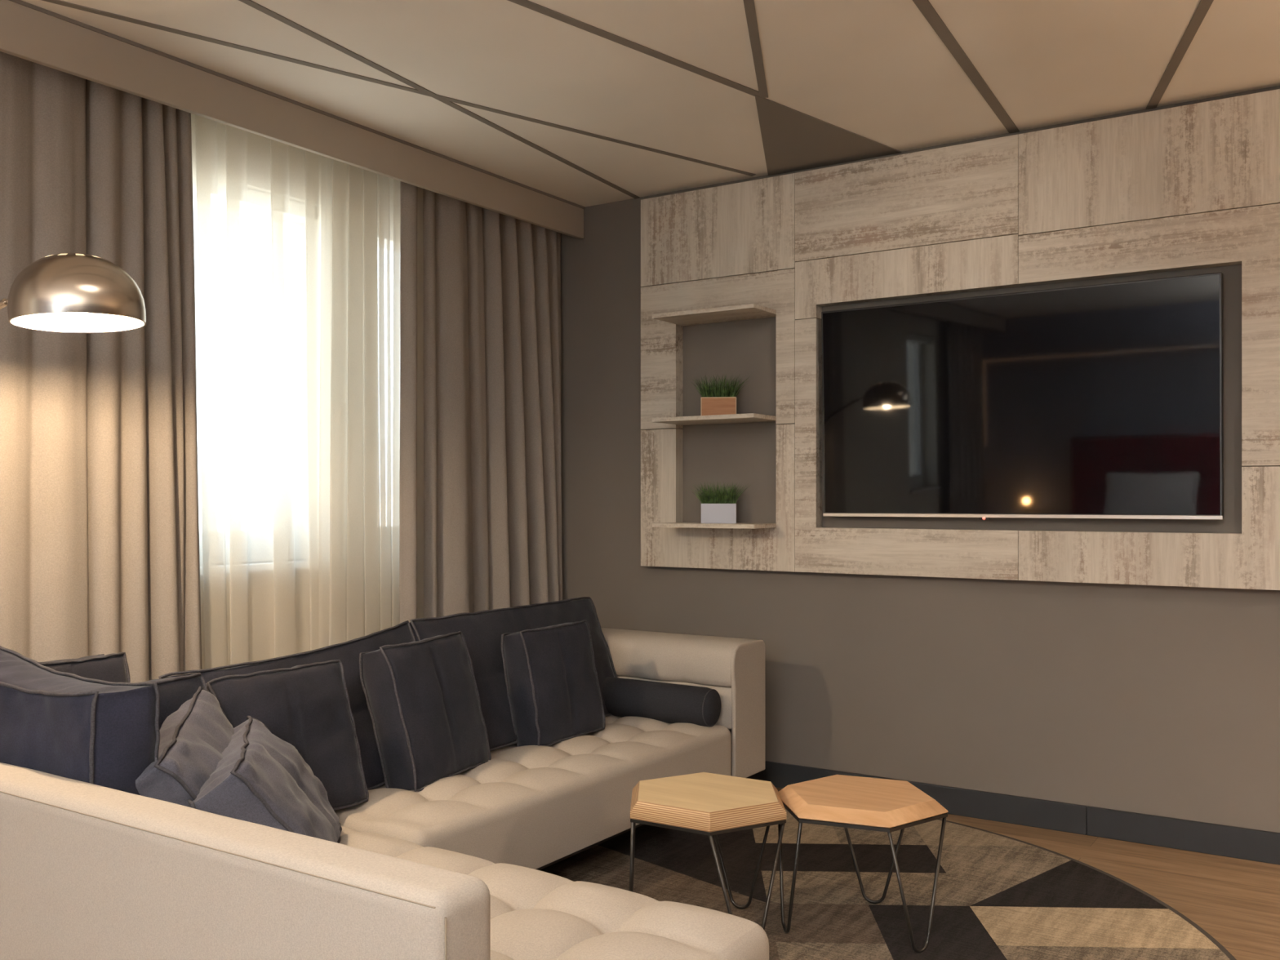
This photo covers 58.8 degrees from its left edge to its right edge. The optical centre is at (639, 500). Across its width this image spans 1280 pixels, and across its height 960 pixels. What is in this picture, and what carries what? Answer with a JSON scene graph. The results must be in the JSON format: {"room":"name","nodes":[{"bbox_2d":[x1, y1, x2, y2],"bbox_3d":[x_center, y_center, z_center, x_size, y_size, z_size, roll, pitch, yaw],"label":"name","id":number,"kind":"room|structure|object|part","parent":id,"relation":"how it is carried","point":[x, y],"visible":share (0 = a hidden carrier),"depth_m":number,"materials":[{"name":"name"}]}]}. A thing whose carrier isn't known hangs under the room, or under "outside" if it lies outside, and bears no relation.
{"room":"living room","nodes":[
{"label":"living room","id":0,"kind":"room"},
{"bbox_2d":[8,0,584,208],"bbox_3d":[-2.246,-1.349,2.218,0.010,0.010,7.246,0,0,33],"label":"trim","id":1,"kind":"structure","parent":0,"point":[19,2],"depth_m":3.74,"materials":[{"name":"paint"}]},
{"bbox_2d":[21,0,1279,207],"bbox_3d":[-0.383,-1.415,0.909,5.550,0.120,7.600,0,0,33],"label":"ceiling","id":2,"kind":"structure","parent":0,"point":[878,71],"depth_m":3.54,"materials":[{"name":"paint"}]},
{"bbox_2d":[41,0,755,176],"bbox_3d":[-0.622,-1.359,3.853,2.806,0.012,0.026,0,0,-39],"label":"trim","id":3,"kind":"structure","parent":2,"relation":"attached to","point":[55,2],"depth_m":3.63,"materials":[{"name":"paint"}]},
{"bbox_2d":[239,0,639,198],"bbox_3d":[-1.124,-1.359,2.972,0.026,0.013,4.784,0,0,28],"label":"trim","id":4,"kind":"structure","parent":2,"relation":"attached to","point":[250,2],"depth_m":3.71,"materials":[{"name":"paint"}]},
{"bbox_2d":[507,0,759,96],"bbox_3d":[-0.856,-1.359,2.557,3.542,0.013,0.034,0,0,-45],"label":"trim","id":5,"kind":"structure","parent":2,"relation":"attached to","point":[528,4],"depth_m":3.37,"materials":[{"name":"paint"}]},
{"bbox_2d":[743,0,768,97],"bbox_3d":[0.151,-1.359,2.210,0.028,0.013,3.257,0,0,9],"label":"trim","id":6,"kind":"structure","parent":2,"relation":"attached to","point":[749,7],"depth_m":3.38,"materials":[{"name":"paint"}]},
{"bbox_2d":[755,94,902,175],"bbox_3d":[0.537,-1.358,4.208,0.579,0.014,0.874,0,0,33],"label":"ceiling panel","id":7,"kind":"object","parent":2,"relation":"attached to","point":[793,140],"depth_m":4.29,"materials":[{"name":"paint"}]},
{"bbox_2d":[912,0,1019,133],"bbox_3d":[0.456,-1.358,2.533,0.036,0.013,3.773,0,0,29],"label":"trim","id":8,"kind":"structure","parent":2,"relation":"attached to","point":[926,9],"depth_m":3.50,"materials":[{"name":"paint"}]},
{"bbox_2d":[1146,0,1213,109],"bbox_3d":[1.324,-1.358,2.289,0.032,0.014,3.387,0,0,15],"label":"trim","id":9,"kind":"structure","parent":2,"relation":"attached to","point":[1203,6],"depth_m":3.42,"materials":[{"name":"paint"}]},
{"bbox_2d":[702,397,735,415],"bbox_3d":[0.330,-0.384,4.741,0.145,0.082,0.080,0,0,6],"label":"pot","id":10,"kind":"object","parent":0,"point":[710,406],"depth_m":4.70,"materials":[{"name":"brown wood"}]},
{"bbox_2d":[701,503,736,523],"bbox_3d":[0.330,0.056,4.741,0.145,0.082,0.080,0,0,6],"label":"pot","id":11,"kind":"object","parent":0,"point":[710,513],"depth_m":4.70,"materials":[{"name":"white ceramic"}]},
{"bbox_2d":[560,85,1279,832],"bbox_3d":[1.673,-0.083,4.045,5.550,2.545,0.100,0,0,33],"label":"wall","id":12,"kind":"structure","parent":0,"point":[1159,700],"depth_m":4.36,"materials":[{"name":"grey paint"}]},
{"bbox_2d":[640,88,1279,590],"bbox_3d":[1.211,-0.517,4.252,2.850,1.616,0.059,0,0,33],"label":"wall panel","id":13,"kind":"object","parent":12,"relation":"attached to","point":[1193,186],"visible":0.96,"depth_m":4.21,"materials":[{"name":"beige wood"}]},
{"bbox_2d":[652,303,776,325],"bbox_3d":[0.320,-0.768,4.721,0.480,0.017,0.253,0,0,33],"label":"wall shelf","id":14,"kind":"object","parent":13,"relation":"attached to","point":[749,311],"visible":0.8,"depth_m":4.68,"materials":[{"name":"beige wood"}]},
{"bbox_2d":[652,413,776,425],"bbox_3d":[0.320,-0.335,4.721,0.480,0.017,0.253,0,0,33],"label":"wall shelf","id":15,"kind":"object","parent":13,"relation":"attached to","point":[749,417],"visible":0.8,"depth_m":4.65,"materials":[{"name":"beige wood"}]},
{"bbox_2d":[690,373,750,415],"bbox_3d":[0.341,-0.435,4.728,0.267,0.184,0.188,0,0,6],"label":"potted grass","id":16,"kind":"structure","parent":15,"relation":"on","point":[720,401],"depth_m":4.71,"materials":[{"name":"brown wood"}]},
{"bbox_2d":[652,522,776,528],"bbox_3d":[0.320,0.105,4.721,0.480,0.017,0.253,0,0,33],"label":"wall shelf","id":17,"kind":"object","parent":13,"relation":"attached to","point":[688,525],"visible":0.78,"depth_m":4.62,"materials":[{"name":"beige wood"}]},
{"bbox_2d":[687,480,751,523],"bbox_3d":[0.333,0.008,4.734,0.282,0.178,0.171,0,0,6],"label":"potted grass","id":18,"kind":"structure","parent":17,"relation":"on","point":[717,507],"depth_m":4.71,"materials":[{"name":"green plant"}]},
{"bbox_2d":[821,272,1223,519],"bbox_3d":[1.329,-0.337,4.133,1.422,0.820,0.058,0,2,33],"label":"television","id":19,"kind":"object","parent":13,"relation":"attached to","point":[1099,401],"visible":1,"depth_m":4.06,"materials":[{"name":"black glass"}]},
{"bbox_3d":[1.325,0.059,4.128,1.422,0.013,0.011,0,2,33],"label":"trim","id":20,"kind":"part","parent":19,"relation":"part of","materials":[{"name":"silver metal"}]},
{"bbox_2d":[746,760,1279,865],"bbox_3d":[1.705,1.139,3.956,5.200,0.102,0.014,0,0,33],"label":"baseboard","id":21,"kind":"structure","parent":12,"relation":"attached to","point":[1244,843],"depth_m":4.02,"materials":[{"name":"paint"}]},
{"bbox_2d":[775,786,1279,959],"bbox_3d":[-0.383,1.240,0.909,5.550,0.100,7.600,0,0,33],"label":"floor","id":22,"kind":"structure","parent":0,"point":[1236,901],"depth_m":3.57,"materials":[{"name":"brown wood"}]},
{"bbox_2d":[0,253,146,333],"bbox_3d":[-1.503,0.303,2.769,0.645,1.774,0.295,0,0,21],"label":"floor lamp","id":23,"kind":"object","parent":22,"relation":"on","point":[61,292],"visible":1,"depth_m":2.61,"materials":[{"name":"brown metal"}]},
{"bbox_3d":[-1.340,-0.446,2.707,0.048,0.048,0.048,0,0,33],"label":"light bulb","id":24,"kind":"part","parent":23,"relation":"part of","materials":[{"name":"white"}]},
{"bbox_2d":[0,627,768,959],"bbox_3d":[-0.300,0.862,3.242,2.030,0.655,2.818,0,0,33],"label":"sofa","id":25,"kind":"object","parent":22,"relation":"on","point":[450,868],"visible":0.55,"depth_m":2.12,"materials":[{"name":"fabric"}]},
{"bbox_2d":[0,645,159,795],"bbox_3d":[-1.306,0.581,2.471,0.657,0.477,0.170,0,0,33],"label":"cushion","id":26,"kind":"object","parent":25,"relation":"on","point":[102,733],"visible":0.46,"depth_m":2.32,"materials":[{"name":"blue fabric"}]},
{"bbox_2d":[38,652,130,683],"bbox_3d":[-1.458,0.619,2.865,0.191,0.451,0.322,0,0,33],"label":"throw pillow","id":27,"kind":"object","parent":25,"relation":"on","point":[113,668],"visible":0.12,"depth_m":2.90,"materials":[{"name":"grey fabric"}]},
{"bbox_2d":[142,672,207,729],"bbox_3d":[-1.156,0.631,2.670,0.202,0.432,0.305,0,0,31],"label":"throw pillow","id":28,"kind":"object","parent":25,"relation":"on","point":[174,691],"visible":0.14,"depth_m":2.70,"materials":[{"name":"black fabric"}]},
{"bbox_2d":[135,686,234,807],"bbox_3d":[-0.973,0.685,2.595,0.337,0.461,0.540,0,0,-13],"label":"throw pillow","id":29,"kind":"object","parent":25,"relation":"on","point":[193,738],"visible":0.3,"depth_m":2.47,"materials":[{"name":"fabric"}]},
{"bbox_3d":[-1.009,0.850,2.096,1.842,0.620,0.125,0,0,33],"label":"backrest","id":30,"kind":"part","parent":25,"relation":"part of","materials":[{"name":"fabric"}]},
{"bbox_2d":[187,715,342,843],"bbox_3d":[-0.842,0.713,2.584,0.320,0.375,0.501,0,0,-15],"label":"throw pillow","id":31,"kind":"object","parent":25,"relation":"on","point":[261,778],"visible":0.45,"depth_m":2.45,"materials":[{"name":"fabric"}]},
{"bbox_2d":[158,620,415,790],"bbox_3d":[-0.968,0.657,3.286,0.308,0.541,0.916,0,0,35],"label":"cushion","id":32,"kind":"object","parent":25,"relation":"on","point":[348,652],"visible":0.22,"depth_m":3.34,"materials":[{"name":"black fabric"}]},
{"bbox_2d":[205,659,368,810],"bbox_3d":[-0.946,0.649,2.990,0.236,0.417,0.422,0,0,37],"label":"throw pillow","id":33,"kind":"object","parent":25,"relation":"on","point":[307,707],"visible":0.56,"depth_m":2.99,"materials":[{"name":"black fabric"}]},
{"bbox_2d":[359,631,491,791],"bbox_3d":[-0.644,0.639,3.447,0.229,0.448,0.389,0,0,28],"label":"throw pillow","id":34,"kind":"object","parent":25,"relation":"on","point":[423,697],"visible":0.99,"depth_m":3.33,"materials":[{"name":"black fabric"}]},
{"bbox_2d":[409,596,617,751],"bbox_3d":[-0.450,0.630,4.082,0.321,0.498,1.053,0,0,31],"label":"cushion","id":35,"kind":"object","parent":25,"relation":"on","point":[482,630],"visible":0.32,"depth_m":3.89,"materials":[{"name":"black fabric"}]},
{"bbox_3d":[-0.477,0.932,3.766,0.900,0.233,1.645,0,0,33],"label":"seat","id":36,"kind":"part","parent":25,"relation":"part of","materials":[{"name":"fabric"}]},
{"bbox_2d":[501,619,605,746],"bbox_3d":[-0.301,0.639,3.965,0.194,0.417,0.364,0,0,37],"label":"throw pillow","id":37,"kind":"object","parent":25,"relation":"on","point":[553,691],"visible":0.98,"depth_m":3.87,"materials":[{"name":"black fabric"}]},
{"bbox_3d":[-0.735,0.931,2.461,1.900,0.233,0.780,0,0,33],"label":"chaise seat","id":38,"kind":"part","parent":25,"relation":"part of","materials":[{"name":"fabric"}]},
{"bbox_2d":[602,676,720,726],"bbox_3d":[-0.003,0.762,4.333,0.660,0.147,0.147,0,0,33],"label":"bolster","id":39,"kind":"object","parent":25,"relation":"on","point":[671,703],"visible":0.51,"depth_m":4.21,"materials":[{"name":"fabric"}]},
{"bbox_3d":[-0.006,0.773,4.481,0.882,0.154,0.070,0,0,33],"label":"arm panel","id":40,"kind":"part","parent":25,"relation":"part of","materials":[{"name":"fabric"}]},
{"bbox_3d":[0.410,0.793,4.303,0.018,0.510,0.259,0,0,33],"label":"arm panel","id":41,"kind":"part","parent":25,"relation":"part of","materials":[{"name":"fabric"}]},
{"bbox_2d":[540,808,1236,959],"bbox_3d":[0.045,1.185,3.139,3.012,0.009,3.012,0,0,33],"label":"round rug","id":42,"kind":"object","parent":22,"relation":"on","point":[998,896],"visible":0.34,"depth_m":3.40,"materials":[{"name":"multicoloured carpet"}]},
{"bbox_2d":[629,772,786,929],"bbox_3d":[0.183,0.987,3.100,0.473,0.386,0.423,0,0,33],"label":"side table","id":43,"kind":"object","parent":42,"relation":"on","point":[705,803],"visible":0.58,"depth_m":2.98,"materials":[{"name":"brown wood"}]},
{"bbox_3d":[-0.022,1.010,3.102,0.019,0.339,0.238,0,0,1],"label":"hairpin leg","id":44,"kind":"part","parent":43,"relation":"part of","materials":[{"name":"grey metal"}]},
{"bbox_3d":[0.181,0.843,3.098,0.472,0.009,0.417,0,0,33],"label":"frame","id":45,"kind":"part","parent":43,"relation":"part of","materials":[{"name":"grey metal"}]},
{"bbox_3d":[0.287,1.010,3.272,0.238,0.340,0.020,0,0,31],"label":"hairpin leg","id":46,"kind":"part","parent":43,"relation":"part of","materials":[{"name":"grey metal"}]},
{"bbox_3d":[0.277,1.010,2.924,0.117,0.339,0.212,0,0,33],"label":"hairpin leg","id":47,"kind":"part","parent":43,"relation":"part of","materials":[{"name":"grey metal"}]},
{"bbox_2d":[777,774,948,952],"bbox_3d":[0.604,0.992,3.124,0.467,0.376,0.450,0,0,33],"label":"side table","id":48,"kind":"object","parent":42,"relation":"on","point":[867,803],"visible":0.94,"depth_m":3.02,"materials":[{"name":"brown wood"}]},
{"bbox_3d":[0.403,1.010,3.097,0.019,0.340,0.238,0,0,-8],"label":"hairpin leg","id":49,"kind":"part","parent":48,"relation":"part of","materials":[{"name":"grey metal"}]},
{"bbox_3d":[0.604,0.843,3.124,0.463,0.009,0.446,0,0,33],"label":"frame","id":50,"kind":"part","parent":48,"relation":"part of","materials":[{"name":"grey metal"}]},
{"bbox_3d":[0.681,1.010,3.312,0.238,0.339,0.019,0,0,22],"label":"hairpin leg","id":51,"kind":"part","parent":48,"relation":"part of","materials":[{"name":"grey metal"}]},
{"bbox_3d":[0.729,1.010,2.963,0.238,0.339,0.019,0,0,-38],"label":"hairpin leg","id":52,"kind":"part","parent":48,"relation":"part of","materials":[{"name":"grey metal"}]},
{"bbox_3d":[-2.558,-0.083,2.425,0.250,2.545,7.250,0,0,33],"label":"wall","id":53,"kind":"structure","parent":0,"visible":0},
{"bbox_2d":[0,51,201,683],"bbox_3d":[-1.845,-0.070,3.068,0.126,2.480,1.511,0,0,33],"label":"drape","id":54,"kind":"object","parent":53,"relation":"hanging from","point":[100,520],"visible":0.58,"depth_m":3.38,"materials":[{"name":"fabric"}]},
{"bbox_2d":[191,113,321,669],"bbox_3d":[-1.437,-0.075,3.795,0.034,2.470,1.070,0,0,33],"label":"sheer curtain","id":55,"kind":"object","parent":53,"relation":"hanging from","point":[256,198],"visible":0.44,"depth_m":3.96,"materials":[{"name":"white fabric"}]},
{"bbox_2d":[0,0,583,239],"bbox_3d":[-2.350,-1.280,2.286,0.250,0.145,7.246,0,0,33],"label":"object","id":56,"kind":"structure","parent":53,"relation":"attached to","point":[28,33],"depth_m":3.71,"materials":[{"name":"paint"}]},
{"bbox_2d":[319,155,423,648],"bbox_3d":[-0.993,-0.075,4.403,0.036,2.470,0.625,0,0,33],"label":"sheer curtain","id":57,"kind":"object","parent":53,"relation":"hanging from","point":[359,431],"visible":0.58,"depth_m":4.29,"materials":[{"name":"white fabric"}]},
{"bbox_2d":[399,181,562,623],"bbox_3d":[-0.670,-0.070,4.882,0.147,2.481,1.061,0,0,33],"label":"drape","id":58,"kind":"object","parent":53,"relation":"hanging from","point":[492,326],"visible":0.66,"depth_m":4.85,"materials":[{"name":"fabric"}]}
]}

